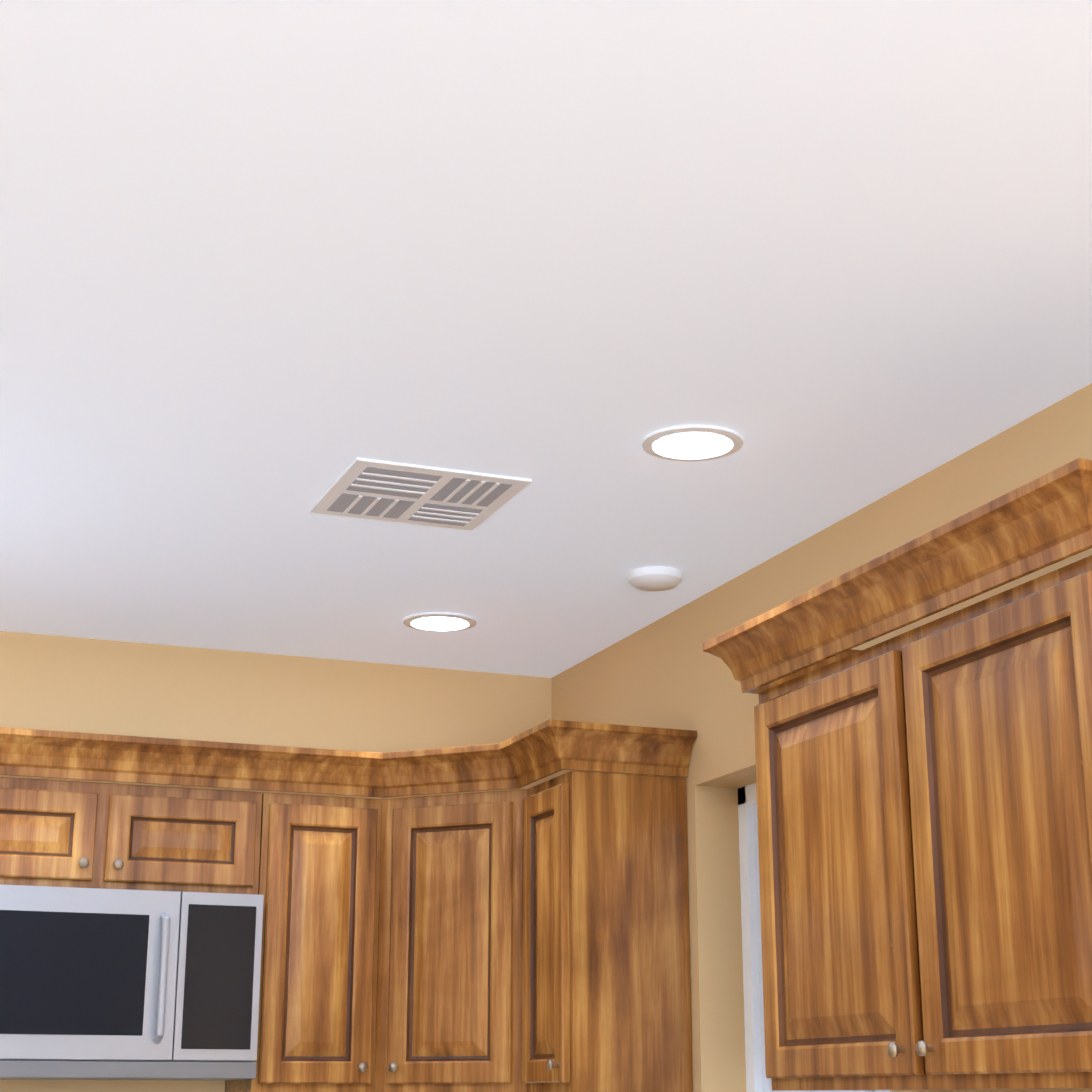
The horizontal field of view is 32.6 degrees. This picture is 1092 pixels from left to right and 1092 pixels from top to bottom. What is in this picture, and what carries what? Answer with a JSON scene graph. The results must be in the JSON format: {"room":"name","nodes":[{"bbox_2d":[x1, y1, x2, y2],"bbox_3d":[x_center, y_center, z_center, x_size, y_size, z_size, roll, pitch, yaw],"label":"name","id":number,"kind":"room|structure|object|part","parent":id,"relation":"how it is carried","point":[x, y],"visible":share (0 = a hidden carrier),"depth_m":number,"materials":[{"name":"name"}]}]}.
{"room":"kitchen","nodes":[
{"label":"kitchen","id":0,"kind":"room"},
{"bbox_2d":[0,631,551,1091],"bbox_3d":[-1.992,1.446,4.541,4.270,2.620,0.120,6,-18,-21],"label":"wall","id":1,"kind":"structure","parent":0,"point":[112,687],"depth_m":5.24,"materials":[{"name":"paint"}]},
{"bbox_2d":[0,767,111,888],"bbox_3d":[-1.364,0.748,4.752,0.409,0.270,0.330,6,-18,-21],"label":"upper cabinet","id":2,"kind":"object","parent":1,"relation":"attached to","point":[54,833],"depth_m":4.64,"materials":[{"name":"brown wood"}]},
{"bbox_2d":[104,775,259,894],"bbox_3d":[-0.984,0.790,4.895,0.408,0.270,0.330,6,-18,-21],"label":"upper cabinet","id":3,"kind":"object","parent":1,"relation":"attached to","point":[161,838],"depth_m":4.76,"materials":[{"name":"brown wood"}]},
{"bbox_2d":[0,885,263,1079],"bbox_3d":[-1.152,1.101,4.666,0.805,0.448,0.449,6,-18,-21],"label":"microwave","id":4,"kind":"object","parent":3,"relation":"attached to","point":[108,984],"visible":1,"depth_m":4.53,"materials":[{"name":"silver metal"}]},
{"bbox_2d":[225,783,379,1091],"bbox_3d":[-0.641,1.061,4.955,0.322,0.755,0.330,6,-18,-21],"label":"upper cabinet","id":5,"kind":"object","parent":1,"relation":"attached to","point":[318,869],"depth_m":4.81,"materials":[{"name":"brown wood"}]},
{"bbox_2d":[344,739,515,1091],"bbox_3d":[-0.157,1.021,5.010,0.610,0.863,0.610,6,-18,-21],"label":"upper cabinet","id":6,"kind":"object","parent":1,"relation":"attached to","point":[446,901],"depth_m":4.81,"materials":[{"name":"brown wood"}]},
{"bbox_3d":[-1.725,0.361,4.201,4.234,0.158,0.712,6,-18,-21],"label":"cab mount crown","id":7,"kind":"part","parent":6,"relation":"part of","materials":[{"name":"brown wood"}]},
{"bbox_2d":[0,0,1091,677],"bbox_3d":[-1.288,-0.756,1.862,5.540,0.080,8.660,6,-18,-21],"label":"ceiling","id":8,"kind":"structure","parent":0,"point":[270,270],"depth_m":2.92,"materials":[{"name":"white paint"}]},
{"bbox_2d":[309,457,531,530],"bbox_3d":[-0.269,-0.103,3.909,0.370,0.009,0.370,6,-18,-21],"label":"ceiling vent","id":9,"kind":"object","parent":8,"relation":"in","point":[382,490],"visible":1,"depth_m":3.88,"materials":[{"name":"white metal"}]},
{"bbox_2d":[403,612,476,631],"bbox_3d":[-0.281,0.203,4.943,0.196,0.008,0.196,6,-18,-21],"label":"recessed light","id":10,"kind":"object","parent":8,"relation":"in","point":[439,622],"visible":1,"depth_m":4.92,"materials":[{"name":"white"}]},
{"bbox_2d":[629,566,682,590],"bbox_3d":[0.264,0.082,4.489,0.130,0.034,0.130,6,-18,-21],"label":"smoke detector","id":11,"kind":"object","parent":8,"relation":"attached to","point":[656,578],"visible":1,"depth_m":4.45,"materials":[{"name":"white plastic"}]},
{"bbox_2d":[642,425,743,461],"bbox_3d":[0.283,-0.196,3.595,0.196,0.008,0.196,6,-18,-21],"label":"recessed light","id":12,"kind":"object","parent":8,"relation":"in","point":[688,443],"visible":1,"depth_m":3.58,"materials":[{"name":"white"}]},
{"bbox_2d":[552,383,1091,1091],"bbox_3d":[1.425,0.701,2.029,0.170,2.620,7.500,6,-18,-21],"label":"wall","id":13,"kind":"structure","parent":0,"point":[666,671],"depth_m":4.49,"materials":[{"name":"paint"}]},
{"bbox_2d":[516,720,692,1091],"bbox_3d":[0.142,0.914,4.649,0.330,0.863,0.304,6,-18,-21],"label":"upper cabinet","id":14,"kind":"object","parent":13,"relation":"attached to","point":[520,939],"depth_m":4.53,"materials":[{"name":"brown wood"}]},
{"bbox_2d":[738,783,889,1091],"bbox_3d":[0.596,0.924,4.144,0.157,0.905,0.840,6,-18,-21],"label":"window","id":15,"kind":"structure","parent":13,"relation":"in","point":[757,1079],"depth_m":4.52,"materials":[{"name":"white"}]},
{"bbox_2d":[703,458,1091,1090],"bbox_3d":[0.721,0.469,3.151,0.396,0.863,1.216,6,-18,-21],"label":"upper cabinet","id":16,"kind":"object","parent":13,"relation":"attached to","point":[924,804],"visible":1,"depth_m":3.02,"materials":[{"name":"brown wood"}]},
{"bbox_3d":[0.721,0.107,3.259,0.396,0.108,1.216,6,-18,-21],"label":"crown","id":17,"kind":"part","parent":16,"relation":"part of","materials":[{"name":"brown wood"}]},
{"label":"outside","id":18,"kind":"structure","parent":0,"visible":0},
{"bbox_2d":[769,1078,888,1091],"bbox_3d":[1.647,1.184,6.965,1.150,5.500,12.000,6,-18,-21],"label":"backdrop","id":19,"kind":"structure","parent":18,"point":[811,1091],"depth_m":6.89,"materials":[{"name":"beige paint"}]}
]}

